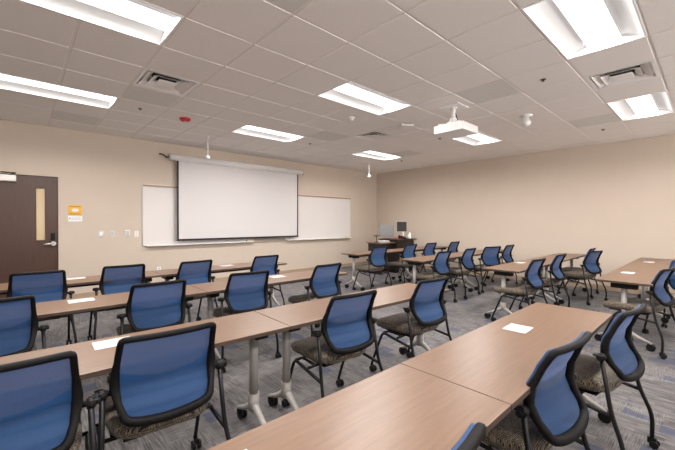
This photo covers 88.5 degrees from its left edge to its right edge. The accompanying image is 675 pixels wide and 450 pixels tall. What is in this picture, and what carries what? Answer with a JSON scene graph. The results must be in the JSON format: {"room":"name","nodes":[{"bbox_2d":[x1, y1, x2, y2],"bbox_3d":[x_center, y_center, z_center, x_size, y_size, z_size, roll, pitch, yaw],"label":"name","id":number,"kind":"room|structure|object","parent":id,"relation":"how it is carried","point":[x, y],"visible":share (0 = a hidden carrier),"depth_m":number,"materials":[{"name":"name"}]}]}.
{"room":"classroom","nodes":[
{"label":"classroom","id":0,"kind":"room"},
{"bbox_2d":[0,119,376,294],"bbox_3d":[-3.245,-0.392,7.559,12.550,3.409,0.150,0,1,-43],"label":"wall","id":1,"kind":"structure","parent":0,"point":[104,174],"depth_m":6.74,"materials":[{"name":"paint"}]},
{"bbox_2d":[0,171,57,297],"bbox_3d":[-5.162,0.229,5.665,0.940,2.173,0.186,0,1,-43],"label":"door","id":2,"kind":"structure","parent":1,"relation":"in","point":[28,203],"depth_m":5.74,"materials":[{"name":"brown wood"}]},
{"bbox_2d":[0,170,61,269],"bbox_3d":[-5.224,0.225,5.733,1.040,2.200,0.152,0,1,-43],"label":"trim","id":3,"kind":"structure","parent":1,"relation":"attached to","point":[59,176],"depth_m":6.00,"materials":[{"name":"paint"}]},
{"bbox_2d":[68,205,81,221],"bbox_3d":[-4.656,-0.205,6.154,0.200,0.295,0.014,0,1,-43],"label":"room sign","id":4,"kind":"object","parent":1,"relation":"attached to","point":[72,209],"visible":1,"depth_m":6.15,"materials":[{"name":"orange"}]},
{"bbox_2d":[98,231,103,236],"bbox_3d":[-4.378,0.165,6.415,0.085,0.120,0.012,0,1,-43],"label":"light switch","id":5,"kind":"object","parent":1,"relation":"attached to","point":[100,233],"visible":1,"depth_m":6.41,"materials":[{"name":"white plastic"}]},
{"bbox_2d":[142,184,253,245],"bbox_3d":[-2.947,-0.202,7.672,2.440,1.240,0.090,0,1,-43],"label":"whiteboard","id":6,"kind":"object","parent":1,"relation":"attached to","point":[159,202],"visible":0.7,"depth_m":7.10,"materials":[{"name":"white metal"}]},
{"bbox_2d":[147,241,253,245],"bbox_3d":[-2.934,0.408,7.691,2.360,0.020,0.090,0,1,-43],"label":"marker tray","id":7,"kind":"object","parent":6,"relation":"on","point":[186,242],"depth_m":7.48,"materials":[{"name":"silver metal"}]},
{"bbox_2d":[66,261,367,298],"bbox_3d":[-3.194,1.263,7.514,12.250,0.100,0.012,0,1,-43],"label":"baseboard","id":8,"kind":"structure","parent":1,"relation":"attached to","point":[87,294],"depth_m":9.01,"materials":[{"name":"beige rubber"}]},
{"bbox_2d":[159,153,303,240],"bbox_3d":[-2.273,-0.574,8.220,3.566,1.800,0.188,0,1,-43],"label":"projection screen","id":9,"kind":"object","parent":1,"relation":"attached to","point":[217,199],"visible":1,"depth_m":8.05,"materials":[{"name":"white fabric"}]},
{"bbox_2d":[285,194,350,239],"bbox_3d":[-0.466,-0.218,9.951,2.440,1.240,0.090,0,1,-43],"label":"whiteboard","id":10,"kind":"object","parent":1,"relation":"attached to","point":[319,217],"visible":0.73,"depth_m":10.03,"materials":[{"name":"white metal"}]},
{"bbox_2d":[293,237,350,239],"bbox_3d":[-0.470,0.392,9.954,2.370,0.020,0.090,0,1,-43],"label":"marker tray","id":11,"kind":"object","parent":10,"relation":"on","point":[294,238],"depth_m":9.80,"materials":[{"name":"silver metal"}]},
{"bbox_2d":[0,0,674,173],"bbox_3d":[0.864,-1.645,3.076,12.229,0.008,11.969,0,1,-43],"label":"ceiling","id":12,"kind":"structure","parent":0,"point":[402,36],"depth_m":3.81,"materials":[{"name":"tile"}]},
{"bbox_2d":[0,73,118,108],"bbox_3d":[-3.511,-1.714,4.346,1.210,0.108,0.600,0,1,-43],"label":"ceiling light","id":13,"kind":"object","parent":12,"relation":"attached to","point":[8,82],"visible":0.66,"depth_m":4.43,"materials":[{"name":"grey"}]},
{"bbox_2d":[0,79,110,101],"bbox_3d":[-3.511,-1.741,4.346,1.178,0.046,0.260,0,1,-43],"label":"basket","id":14,"kind":"object","parent":13,"relation":"on","point":[22,81],"depth_m":4.38,"materials":[{"name":"grey"}]},
{"bbox_2d":[51,110,100,125],"bbox_3d":[-4.112,-1.683,5.451,0.584,0.013,0.584,0,1,-43],"label":"panel","id":15,"kind":"object","parent":12,"relation":"in","point":[58,115],"visible":1,"depth_m":5.41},
{"bbox_2d":[20,0,183,44],"bbox_3d":[-1.861,-1.694,2.549,1.210,0.108,0.600,0,1,-43],"label":"ceiling light","id":16,"kind":"object","parent":12,"relation":"attached to","point":[140,19],"visible":0.92,"depth_m":2.79,"materials":[{"name":"white"}]},
{"bbox_2d":[77,0,174,30],"bbox_3d":[-1.861,-1.721,2.549,1.178,0.046,0.260,0,1,-43],"label":"basket","id":17,"kind":"object","parent":16,"relation":"on","point":[138,11],"depth_m":2.77,"materials":[{"name":"grey"}]},
{"bbox_2d":[121,85,181,107],"bbox_3d":[-2.425,-1.670,4.516,0.584,0.013,0.584,0,1,-43],"label":"panel","id":18,"kind":"object","parent":12,"relation":"in","point":[136,93],"visible":0.93,"depth_m":4.49,"materials":[{"name":"white"}]},
{"bbox_2d":[132,68,199,95],"bbox_3d":[-2.012,-1.696,4.066,0.584,0.090,0.584,0,1,-43],"label":"ceiling vent","id":19,"kind":"object","parent":12,"relation":"in","point":[148,78],"visible":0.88,"depth_m":4.08,"materials":[{"name":"white metal"}]},
{"bbox_2d":[179,117,190,122],"bbox_3d":[-2.386,-1.638,5.430,0.170,0.062,0.170,0,1,-43],"label":"fire alarm","id":20,"kind":"object","parent":12,"relation":"attached to","point":[183,119],"visible":1,"depth_m":5.38,"materials":[{"name":"red"}]},
{"bbox_2d":[231,125,304,141],"bbox_3d":[-1.265,-1.729,6.409,1.210,0.108,0.600,0,1,-43],"label":"ceiling light","id":21,"kind":"object","parent":12,"relation":"attached to","point":[251,130],"visible":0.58,"depth_m":6.51,"materials":[{"name":"grey"}]},
{"bbox_2d":[269,0,308,11],"bbox_3d":[-0.362,-1.645,2.270,0.584,0.013,0.584,0,1,-43],"label":"panel","id":22,"kind":"object","parent":12,"relation":"in","point":[291,5],"visible":1,"depth_m":2.57,"materials":[{"name":"white"}]},
{"bbox_2d":[307,131,348,141],"bbox_3d":[-0.179,-1.685,6.579,0.584,0.013,0.584,0,1,-43],"label":"panel","id":23,"kind":"object","parent":12,"relation":"in","point":[329,136],"visible":0.91,"depth_m":6.57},
{"bbox_2d":[0,0,674,170],"bbox_3d":[0.864,-1.661,3.076,12.250,0.031,11.990,0,1,-43],"label":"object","id":24,"kind":"structure","parent":12,"relation":"attached to","point":[194,4],"depth_m":3.65,"materials":[{"name":"silver metal"}]},
{"bbox_2d":[317,81,411,114],"bbox_3d":[0.386,-1.708,4.612,1.210,0.108,0.600,0,1,-43],"label":"ceiling light","id":25,"kind":"object","parent":12,"relation":"attached to","point":[350,93],"visible":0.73,"depth_m":4.68,"materials":[{"name":"grey"}]},
{"bbox_2d":[333,82,401,107],"bbox_3d":[0.386,-1.735,4.612,1.178,0.046,0.260,0,1,-43],"label":"diffuser","id":26,"kind":"object","parent":25,"relation":"on","point":[351,89],"depth_m":4.61,"materials":[{"name":"white"}]},
{"bbox_2d":[352,130,393,140],"bbox_3d":[0.683,-1.714,6.542,0.584,0.090,0.584,0,1,-43],"label":"ceiling vent","id":27,"kind":"object","parent":12,"relation":"in","point":[374,135],"visible":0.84,"depth_m":6.58,"materials":[{"name":"white metal"}]},
{"bbox_2d":[352,150,401,159],"bbox_3d":[0.981,-1.743,8.472,1.210,0.108,0.600,0,1,-43],"label":"ceiling light","id":28,"kind":"object","parent":12,"relation":"attached to","point":[370,154],"visible":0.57,"depth_m":8.63,"materials":[{"name":"grey"}]},
{"bbox_2d":[390,150,422,156],"bbox_3d":[1.618,-1.696,8.230,0.584,0.013,0.584,0,1,-43],"label":"panel","id":29,"kind":"object","parent":12,"relation":"in","point":[407,152],"visible":0.88,"depth_m":8.19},
{"bbox_2d":[400,123,413,128],"bbox_3d":[1.145,-1.639,5.733,0.200,0.050,0.200,0,1,2],"label":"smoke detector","id":30,"kind":"object","parent":12,"relation":"attached to","point":[405,125],"visible":1,"depth_m":5.68,"materials":[{"name":"white plastic"}]},
{"bbox_2d":[434,102,477,138],"bbox_3d":[1.671,-1.470,4.913,0.437,0.372,0.460,0,1,-43],"label":"projector","id":31,"kind":"object","parent":12,"relation":"hanging from","point":[455,128],"visible":1,"depth_m":4.82,"materials":[{"name":"white plastic"}]},
{"bbox_2d":[440,124,452,131],"bbox_3d":[1.516,-1.338,4.764,0.005,0.070,0.307,0,1,-43],"label":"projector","id":32,"kind":"object","parent":31,"relation":"attached to","point":[447,127],"depth_m":4.78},
{"bbox_2d":[454,131,502,144],"bbox_3d":[2.632,-1.723,6.676,1.210,0.108,0.600,0,1,-43],"label":"ceiling light","id":33,"kind":"object","parent":12,"relation":"attached to","point":[480,138],"visible":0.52,"depth_m":6.94,"materials":[{"name":"grey"}]},
{"bbox_2d":[455,79,520,103],"bbox_3d":[1.885,-1.659,4.333,0.584,0.013,0.584,0,1,-43],"label":"panel","id":34,"kind":"object","parent":12,"relation":"in","point":[497,89],"visible":1,"depth_m":4.32,"materials":[{"name":"white"}]},
{"bbox_2d":[520,114,532,126],"bbox_3d":[2.850,-1.573,5.238,0.180,0.166,0.170,0,1,-43],"label":"ceiling sensor","id":35,"kind":"object","parent":12,"relation":"attached to","point":[526,121],"visible":1,"depth_m":5.19,"materials":[{"name":"white plastic"}]},
{"bbox_2d":[521,0,646,59],"bbox_3d":[2.036,-1.688,2.815,1.210,0.108,0.600,0,1,-43],"label":"ceiling light","id":36,"kind":"object","parent":12,"relation":"attached to","point":[575,28],"visible":0.94,"depth_m":2.90,"materials":[{"name":"grey"}]},
{"bbox_2d":[553,0,621,46],"bbox_3d":[2.036,-1.715,2.815,1.178,0.046,0.260,0,1,-43],"label":"diffuser","id":37,"kind":"object","parent":36,"relation":"on","point":[595,23],"depth_m":2.88,"materials":[{"name":"white"}]},
{"bbox_2d":[568,113,620,127],"bbox_3d":[4.094,-1.665,5.535,0.584,0.013,0.584,0,1,-43],"label":"panel","id":38,"kind":"object","parent":12,"relation":"in","point":[611,117],"visible":1,"depth_m":5.50,"materials":[{"name":"white"}]},
{"bbox_2d":[584,59,660,90],"bbox_3d":[3.159,-1.683,3.847,0.584,0.090,0.584,0,1,-43],"label":"ceiling vent","id":39,"kind":"object","parent":12,"relation":"in","point":[645,70],"visible":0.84,"depth_m":3.85,"materials":[{"name":"white metal"}]},
{"bbox_2d":[606,91,674,120],"bbox_3d":[4.282,-1.702,4.879,1.210,0.108,0.600,0,1,-43],"label":"ceiling light","id":40,"kind":"object","parent":12,"relation":"attached to","point":[658,103],"visible":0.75,"depth_m":4.96,"materials":[{"name":"grey"}]},
{"bbox_2d":[35,264,674,449],"bbox_3d":[0.857,1.413,3.105,12.250,0.100,11.990,0,1,-43],"label":"floor","id":41,"kind":"structure","parent":0,"point":[464,316],"depth_m":3.35,"materials":[{"name":"carpet"}]},
{"bbox_2d":[0,295,48,356],"bbox_3d":[-2.332,0.912,2.340,0.624,0.902,0.610,0,1,-45],"label":"chair","id":42,"kind":"object","parent":41,"relation":"on","point":[19,323],"visible":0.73,"depth_m":2.28,"materials":[{"name":"blue"}]},
{"bbox_2d":[0,270,76,344],"bbox_3d":[-3.059,0.899,3.546,0.624,0.902,0.610,0,1,-42],"label":"chair","id":43,"kind":"object","parent":41,"relation":"on","point":[46,286],"visible":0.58,"depth_m":3.42,"materials":[{"name":"blue"}]},
{"bbox_2d":[0,351,100,449],"bbox_3d":[-1.306,0.923,1.387,0.624,0.902,0.610,0,1,-39],"label":"chair","id":44,"kind":"object","parent":41,"relation":"on","point":[42,403],"visible":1,"depth_m":1.29,"materials":[{"name":"blue"}]},
{"bbox_2d":[69,415,81,449],"bbox_3d":[-1.342,0.932,1.432,0.464,0.112,0.496,0,1,-39],"label":"seat cushion","id":45,"kind":"object","parent":44,"relation":"on","point":[78,438],"depth_m":1.45,"materials":[{"name":"fabric"}]},
{"bbox_2d":[0,271,161,294],"bbox_3d":[-2.959,0.978,3.783,1.807,0.739,0.536,0,1,-43],"label":"table","id":46,"kind":"object","parent":41,"relation":"on","point":[88,280],"visible":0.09,"depth_m":3.82,"materials":[{"name":"wood"}]},
{"bbox_2d":[87,264,149,339],"bbox_3d":[-2.544,0.895,4.059,0.624,0.902,0.610,0,1,-43],"label":"chair","id":47,"kind":"object","parent":41,"relation":"on","point":[121,278],"visible":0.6,"depth_m":3.88,"materials":[{"name":"blue"}]},
{"bbox_2d":[36,285,207,323],"bbox_3d":[-2.032,0.989,2.774,1.807,0.739,0.536,0,1,-43],"label":"table","id":48,"kind":"object","parent":41,"relation":"on","point":[49,309],"visible":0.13,"depth_m":2.74,"materials":[{"name":"wood"}]},
{"bbox_2d":[67,297,94,302],"bbox_3d":[-2.100,0.618,2.841,0.175,0.001,0.135,0,1,-43],"label":"paper sheet","id":49,"kind":"object","parent":48,"relation":"on","point":[92,298],"visible":1,"depth_m":2.83,"materials":[{"name":"grey"}]},
{"bbox_2d":[0,311,289,424],"bbox_3d":[-1.139,1.001,1.755,1.807,0.739,0.536,0,1,-41],"label":"table","id":50,"kind":"object","parent":41,"relation":"on","point":[252,326],"visible":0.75,"depth_m":2.05,"materials":[{"name":"wood"}]},
{"bbox_2d":[92,336,129,349],"bbox_3d":[-1.199,0.629,1.853,0.175,0.001,0.140,0,1,-41],"label":"paper sheet","id":51,"kind":"object","parent":50,"relation":"on","point":[104,344],"visible":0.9,"depth_m":1.84,"materials":[{"name":"grey"}]},
{"bbox_2d":[107,279,192,382],"bbox_3d":[-1.604,0.907,2.995,0.624,0.902,0.610,0,1,-43],"label":"chair","id":52,"kind":"object","parent":41,"relation":"on","point":[149,306],"visible":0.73,"depth_m":2.83,"materials":[{"name":"blue"}]},
{"bbox_2d":[116,323,134,334],"bbox_3d":[-1.643,0.916,3.037,0.464,0.112,0.496,0,1,-43],"label":"seat cushion","id":53,"kind":"object","parent":52,"relation":"on","point":[127,328],"depth_m":2.90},
{"bbox_2d":[93,322,230,449],"bbox_3d":[-0.911,0.920,1.764,0.624,0.902,0.610,0,1,-40],"label":"chair","id":54,"kind":"object","parent":41,"relation":"on","point":[158,381],"visible":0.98,"depth_m":1.58,"materials":[{"name":"blue"}]},
{"bbox_2d":[105,396,208,438],"bbox_3d":[-0.948,0.929,1.808,0.464,0.112,0.496,0,1,-40],"label":"seat cushion","id":55,"kind":"object","parent":54,"relation":"on","point":[117,430],"depth_m":1.59,"materials":[{"name":"fabric"}]},
{"bbox_2d":[176,259,217,320],"bbox_3d":[-1.936,0.892,4.494,0.610,0.902,0.624,1,1,41],"label":"chair","id":56,"kind":"object","parent":41,"relation":"on","point":[193,272],"visible":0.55,"depth_m":4.38,"materials":[{"name":"blue"}]},
{"bbox_2d":[153,262,286,305],"bbox_3d":[-1.626,0.969,5.007,1.807,0.739,0.536,0,1,-43],"label":"table","id":57,"kind":"object","parent":41,"relation":"on","point":[167,274],"visible":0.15,"depth_m":4.90,"materials":[{"name":"wood"}]},
{"bbox_2d":[213,270,281,372],"bbox_3d":[-1.004,0.903,3.579,0.624,0.902,0.610,0,1,-39],"label":"chair","id":58,"kind":"object","parent":41,"relation":"on","point":[244,292],"visible":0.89,"depth_m":3.40,"materials":[{"name":"blue"}]},
{"bbox_2d":[213,306,234,316],"bbox_3d":[-1.040,0.912,3.623,0.464,0.112,0.496,0,1,-39],"label":"seat cushion","id":59,"kind":"object","parent":58,"relation":"on","point":[216,311],"depth_m":3.48,"materials":[{"name":"fabric"}]},
{"bbox_2d":[250,255,284,304],"bbox_3d":[-1.194,0.888,5.190,0.610,0.902,0.624,1,1,44],"label":"chair","id":60,"kind":"object","parent":41,"relation":"on","point":[268,262],"visible":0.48,"depth_m":5.07,"materials":[{"name":"blue"}]},
{"bbox_2d":[190,270,347,364],"bbox_3d":[-0.699,0.981,3.998,1.807,0.739,0.536,0,1,-43],"label":"table","id":61,"kind":"object","parent":41,"relation":"on","point":[213,289],"visible":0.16,"depth_m":3.63,"materials":[{"name":"wood"}]},
{"bbox_2d":[288,263,341,336],"bbox_3d":[-0.274,0.899,4.196,0.610,0.902,0.624,1,1,44],"label":"chair","id":62,"kind":"object","parent":41,"relation":"on","point":[324,282],"visible":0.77,"depth_m":4.04,"materials":[{"name":"blue"}]},
{"bbox_2d":[288,292,316,302],"bbox_3d":[-0.315,0.908,4.236,0.496,0.112,0.464,1,1,44],"label":"seat cushion","id":63,"kind":"object","parent":62,"relation":"on","point":[302,297],"depth_m":4.12,"materials":[{"name":"fabric"}]},
{"bbox_2d":[281,290,383,407],"bbox_3d":[-0.031,0.915,2.579,0.624,0.902,0.610,0,1,-39],"label":"chair","id":64,"kind":"object","parent":41,"relation":"on","point":[348,328],"visible":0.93,"depth_m":2.41,"materials":[{"name":"blue"}]},
{"bbox_2d":[291,335,365,363],"bbox_3d":[-0.067,0.924,2.623,0.464,0.112,0.496,0,1,-39],"label":"seat cushion","id":65,"kind":"object","parent":64,"relation":"on","point":[306,347],"depth_m":2.46,"materials":[{"name":"fabric"}]},
{"bbox_2d":[255,283,448,410],"bbox_3d":[0.230,0.993,2.939,1.807,0.739,0.536,0,1,-41],"label":"table","id":66,"kind":"object","parent":41,"relation":"on","point":[296,316],"visible":0.54,"depth_m":2.54,"materials":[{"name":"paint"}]},
{"bbox_2d":[207,364,510,449],"bbox_3d":[-0.215,1.012,0.810,1.807,0.739,0.536,0,1,-43],"label":"table","id":67,"kind":"object","parent":41,"relation":"on","point":[400,406],"visible":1,"depth_m":1.15,"materials":[{"name":"brown wood"}]},
{"bbox_2d":[352,246,391,289],"bbox_3d":[0.695,0.875,7.021,0.624,0.902,0.610,0,1,-39],"label":"chair","id":68,"kind":"object","parent":41,"relation":"on","point":[377,257],"visible":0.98,"depth_m":6.87,"materials":[{"name":"blue"}]},
{"bbox_2d":[356,265,383,271],"bbox_3d":[0.659,0.884,7.065,0.464,0.112,0.496,0,1,-39],"label":"seat cushion","id":69,"kind":"object","parent":68,"relation":"on","point":[366,268],"depth_m":6.91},
{"bbox_2d":[341,249,410,290],"bbox_3d":[0.905,0.950,7.617,1.807,0.739,0.536,0,1,-43],"label":"table","id":70,"kind":"object","parent":41,"relation":"on","point":[353,255],"visible":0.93,"depth_m":7.16,"materials":[{"name":"paint"}]},
{"bbox_2d":[366,238,416,274],"bbox_3d":[1.505,0.845,9.676,1.420,0.915,0.680,0,1,-43],"label":"console","id":71,"kind":"object","parent":41,"relation":"on","point":[394,243],"visible":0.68,"depth_m":9.43,"materials":[{"name":"brown wood"}]},
{"bbox_2d":[379,225,393,238],"bbox_3d":[1.373,0.192,9.721,0.420,0.390,0.160,0,1,-5],"label":"computer monitor","id":72,"kind":"object","parent":71,"relation":"on","point":[386,231],"visible":1,"depth_m":9.69,"materials":[{"name":"black plastic"}]},
{"bbox_2d":[396,221,406,235],"bbox_3d":[1.850,0.141,9.993,0.296,0.488,0.160,0,1,-5],"label":"display","id":73,"kind":"object","parent":71,"relation":"on","point":[401,225],"visible":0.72,"depth_m":9.98,"materials":[{"name":"black plastic"}]},
{"bbox_2d":[385,244,418,283],"bbox_3d":[1.450,0.869,7.755,0.624,0.902,0.610,0,1,-43],"label":"chair","id":74,"kind":"object","parent":41,"relation":"on","point":[408,251],"visible":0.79,"depth_m":7.61,"materials":[{"name":"blue"}]},
{"bbox_2d":[388,261,411,266],"bbox_3d":[1.411,0.878,7.797,0.464,0.112,0.496,0,1,-43],"label":"seat cushion","id":75,"kind":"object","parent":74,"relation":"on","point":[397,263],"depth_m":7.64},
{"bbox_2d":[369,276,451,371],"bbox_3d":[0.689,0.910,3.199,0.624,0.902,0.610,0,1,-39],"label":"chair","id":76,"kind":"object","parent":41,"relation":"on","point":[426,310],"visible":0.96,"depth_m":3.04,"materials":[{"name":"blue"}]},
{"bbox_2d":[376,312,438,334],"bbox_3d":[0.653,0.919,3.244,0.464,0.112,0.496,0,1,-39],"label":"seat cushion","id":77,"kind":"object","parent":76,"relation":"on","point":[397,324],"depth_m":3.10,"materials":[{"name":"fabric"}]},
{"bbox_2d":[406,242,436,278],"bbox_3d":[2.047,0.865,8.318,0.624,0.902,0.610,0,1,-43],"label":"chair","id":78,"kind":"object","parent":41,"relation":"on","point":[429,249],"visible":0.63,"depth_m":8.15,"materials":[{"name":"blue"}]},
{"bbox_2d":[398,245,448,280],"bbox_3d":[2.238,0.942,8.842,1.807,0.739,0.536,0,1,-43],"label":"table","id":79,"kind":"object","parent":41,"relation":"on","point":[442,248],"visible":0.3,"depth_m":8.58,"materials":[{"name":"paint"}]},
{"bbox_2d":[412,251,456,302],"bbox_3d":[1.637,0.886,5.999,0.624,0.902,0.610,0,1,-43],"label":"chair","id":80,"kind":"object","parent":41,"relation":"on","point":[440,263],"visible":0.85,"depth_m":5.86,"materials":[{"name":"blue"}]},
{"bbox_2d":[412,272,445,279],"bbox_3d":[1.599,0.895,6.042,0.464,0.112,0.496,0,1,-43],"label":"seat cushion","id":81,"kind":"object","parent":80,"relation":"on","point":[425,275],"depth_m":5.90,"materials":[{"name":"fabric"}]},
{"bbox_2d":[399,253,473,291],"bbox_3d":[1.899,0.963,6.506,1.807,0.739,0.536,0,1,-43],"label":"table","id":82,"kind":"object","parent":41,"relation":"on","point":[414,261],"visible":0.57,"depth_m":6.17,"materials":[{"name":"paint"}]},
{"bbox_2d":[433,241,463,278],"bbox_3d":[2.777,0.862,8.838,0.624,0.902,0.610,0,1,-43],"label":"chair","id":83,"kind":"object","parent":41,"relation":"on","point":[453,246],"visible":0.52,"depth_m":8.69,"materials":[{"name":"blue"}]},
{"bbox_2d":[446,248,480,299],"bbox_3d":[2.317,0.882,6.637,0.624,0.902,0.610,0,1,-45],"label":"chair","id":84,"kind":"object","parent":41,"relation":"on","point":[467,260],"visible":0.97,"depth_m":6.47,"materials":[{"name":"blue"}]},
{"bbox_2d":[450,267,470,274],"bbox_3d":[2.277,0.891,6.678,0.464,0.112,0.496,0,1,-45],"label":"seat cushion","id":85,"kind":"object","parent":84,"relation":"on","point":[454,270],"depth_m":6.48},
{"bbox_2d":[451,422,486,449],"bbox_3d":[0.044,0.930,0.904,0.624,0.902,0.610,0,1,-43],"label":"chair","id":86,"kind":"object","parent":41,"relation":"on","point":[474,434],"visible":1,"depth_m":0.79,"materials":[{"name":"blue"}]},
{"bbox_2d":[463,246,500,292],"bbox_3d":[3.024,0.878,7.167,0.624,0.902,0.610,0,1,-21],"label":"chair","id":87,"kind":"object","parent":41,"relation":"on","point":[490,255],"visible":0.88,"depth_m":6.97,"materials":[{"name":"blue"}]},
{"bbox_2d":[475,264,488,270],"bbox_3d":[3.003,0.887,7.221,0.464,0.112,0.496,0,1,-21],"label":"seat cushion","id":88,"kind":"object","parent":87,"relation":"on","point":[479,267],"depth_m":7.01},
{"bbox_2d":[454,249,509,289],"bbox_3d":[3.232,0.955,7.731,1.807,0.739,0.536,0,1,-43],"label":"table","id":89,"kind":"object","parent":41,"relation":"on","point":[477,252],"visible":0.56,"depth_m":7.37,"materials":[{"name":"paint"}]},
{"bbox_2d":[481,244,517,284],"bbox_3d":[3.562,0.875,7.659,0.624,0.902,0.610,0,1,-43],"label":"chair","id":90,"kind":"object","parent":41,"relation":"on","point":[506,253],"visible":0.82,"depth_m":7.50,"materials":[{"name":"blue"}]},
{"bbox_2d":[401,302,612,422],"bbox_3d":[1.118,1.003,2.035,1.807,0.739,0.536,0,1,-43],"label":"table","id":91,"kind":"object","parent":41,"relation":"on","point":[490,360],"visible":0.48,"depth_m":1.76,"materials":[{"name":"paint"}]},
{"bbox_2d":[502,323,532,333],"bbox_3d":[1.104,0.631,2.121,0.160,0.001,0.130,0,1,-45],"label":"paper sheet","id":92,"kind":"object","parent":91,"relation":"on","point":[512,327],"visible":1,"depth_m":2.11,"materials":[{"name":"grey"}]},
{"bbox_2d":[491,258,547,321],"bbox_3d":[2.542,0.899,4.827,0.624,0.902,0.610,0,1,-40],"label":"chair","id":93,"kind":"object","parent":41,"relation":"on","point":[533,274],"visible":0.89,"depth_m":4.68,"materials":[{"name":"blue"}]},
{"bbox_2d":[494,284,538,294],"bbox_3d":[2.505,0.908,4.871,0.464,0.112,0.496,0,1,-40],"label":"seat cushion","id":94,"kind":"object","parent":93,"relation":"on","point":[510,289],"depth_m":4.74,"materials":[{"name":"fabric"}]},
{"bbox_2d":[482,259,559,318],"bbox_3d":[2.879,0.976,5.350,1.807,0.739,0.536,0,1,-43],"label":"table","id":95,"kind":"object","parent":41,"relation":"on","point":[507,269],"visible":0.57,"depth_m":4.91,"materials":[{"name":"paint"}]},
{"bbox_2d":[479,331,591,449],"bbox_3d":[0.828,0.925,1.643,0.624,0.902,0.610,0,1,-38],"label":"chair","id":96,"kind":"object","parent":41,"relation":"on","point":[555,412],"visible":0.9,"depth_m":1.45,"materials":[{"name":"blue"}]},
{"bbox_2d":[482,401,552,449],"bbox_3d":[0.793,0.934,1.688,0.464,0.112,0.496,0,1,-38],"label":"seat cushion","id":97,"kind":"object","parent":96,"relation":"on","point":[507,434],"depth_m":1.48,"materials":[{"name":"fabric"}]},
{"bbox_2d":[519,253,570,309],"bbox_3d":[3.272,0.894,5.498,0.624,0.902,0.610,0,1,-42],"label":"chair","id":98,"kind":"object","parent":41,"relation":"on","point":[556,270],"visible":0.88,"depth_m":5.33,"materials":[{"name":"blue"}]},
{"bbox_2d":[520,277,559,285],"bbox_3d":[3.234,0.904,5.540,0.464,0.112,0.496,0,1,-42],"label":"seat cushion","id":99,"kind":"object","parent":98,"relation":"on","point":[547,281],"depth_m":5.36,"materials":[{"name":"fabric"}]},
{"bbox_2d":[529,253,586,303],"bbox_3d":[4.212,0.967,6.575,1.807,0.739,0.536,0,1,-43],"label":"table","id":100,"kind":"object","parent":41,"relation":"on","point":[569,256],"visible":0.57,"depth_m":6.40,"materials":[{"name":"paint"}]},
{"bbox_2d":[557,248,598,297],"bbox_3d":[4.664,0.886,6.742,0.624,0.902,0.610,0,1,-45],"label":"chair","id":101,"kind":"object","parent":41,"relation":"on","point":[565,269],"visible":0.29,"depth_m":6.69,"materials":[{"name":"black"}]},
{"bbox_2d":[562,267,587,271],"bbox_3d":[4.624,0.895,6.783,0.464,0.112,0.496,0,1,-45],"label":"seat cushion","id":102,"kind":"object","parent":101,"relation":"on","point":[565,269],"depth_m":6.69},
{"bbox_2d":[556,250,607,305],"bbox_3d":[4.328,0.890,6.179,0.624,0.902,0.610,0,1,-28],"label":"chair","id":103,"kind":"object","parent":41,"relation":"on","point":[591,263],"visible":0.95,"depth_m":6.01,"materials":[{"name":"blue"}]},
{"bbox_2d":[564,271,595,278],"bbox_3d":[4.302,0.899,6.229,0.464,0.112,0.496,0,1,-28],"label":"seat cushion","id":104,"kind":"object","parent":103,"relation":"on","point":[569,274],"depth_m":6.07,"materials":[{"name":"fabric"}]},
{"bbox_2d":[575,303,659,449],"bbox_3d":[1.558,0.922,2.191,0.624,0.902,0.610,0,1,-37],"label":"chair","id":105,"kind":"object","parent":41,"relation":"on","point":[618,362],"visible":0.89,"depth_m":2.00,"materials":[{"name":"blue"}]},
{"bbox_2d":[575,353,623,392],"bbox_3d":[1.524,0.931,2.237,0.464,0.112,0.496,0,1,-37],"label":"seat cushion","id":106,"kind":"object","parent":105,"relation":"on","point":[590,380],"depth_m":2.03,"materials":[{"name":"fabric"}]},
{"bbox_2d":[594,266,668,351],"bbox_3d":[3.784,0.987,4.417,1.807,0.739,0.536,0,1,-43],"label":"table","id":107,"kind":"object","parent":41,"relation":"on","point":[643,277],"visible":0.66,"depth_m":4.02,"materials":[{"name":"paint"}]},
{"bbox_2d":[600,267,674,359],"bbox_3d":[3.414,0.910,3.920,0.624,0.902,0.610,0,1,-33],"label":"chair","id":108,"kind":"object","parent":41,"relation":"on","point":[660,291],"visible":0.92,"depth_m":3.76,"materials":[{"name":"blue"}]},
{"bbox_2d":[603,297,664,312],"bbox_3d":[3.384,0.919,3.968,0.464,0.112,0.496,0,1,-33],"label":"seat cushion","id":109,"kind":"object","parent":108,"relation":"on","point":[615,303],"depth_m":3.89,"materials":[{"name":"fabric"}]},
{"bbox_2d":[624,258,674,318],"bbox_3d":[5.117,0.978,5.641,1.807,0.739,0.536,0,1,-43],"label":"table","id":110,"kind":"object","parent":41,"relation":"on","point":[658,263],"visible":0.29,"depth_m":5.49,"materials":[{"name":"paint"}]},
{"bbox_2d":[642,260,674,333],"bbox_3d":[4.184,0.909,4.201,0.610,0.902,0.624,0,1,-25],"label":"chair","id":111,"kind":"object","parent":41,"relation":"on","point":[671,282],"visible":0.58,"depth_m":4.42,"materials":[{"name":"blue"}]},
{"bbox_2d":[652,293,674,307],"bbox_3d":[4.133,0.918,4.177,0.496,0.112,0.464,0,1,-25],"label":"seat cushion","id":112,"kind":"object","parent":111,"relation":"on","point":[673,294],"depth_m":4.22,"materials":[{"name":"fabric"}]},
{"bbox_2d":[377,134,674,292],"bbox_3d":[5.427,-0.371,7.283,0.150,3.409,11.990,0,1,-43],"label":"wall","id":113,"kind":"structure","parent":0,"point":[617,199],"depth_m":7.83,"materials":[{"name":"paint"}]},
{"bbox_2d":[416,265,670,293],"bbox_3d":[5.368,1.284,7.239,0.012,0.100,11.978,0,1,-43],"label":"baseboard","id":114,"kind":"structure","parent":113,"relation":"attached to","point":[601,287],"depth_m":7.42,"materials":[{"name":"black rubber"}]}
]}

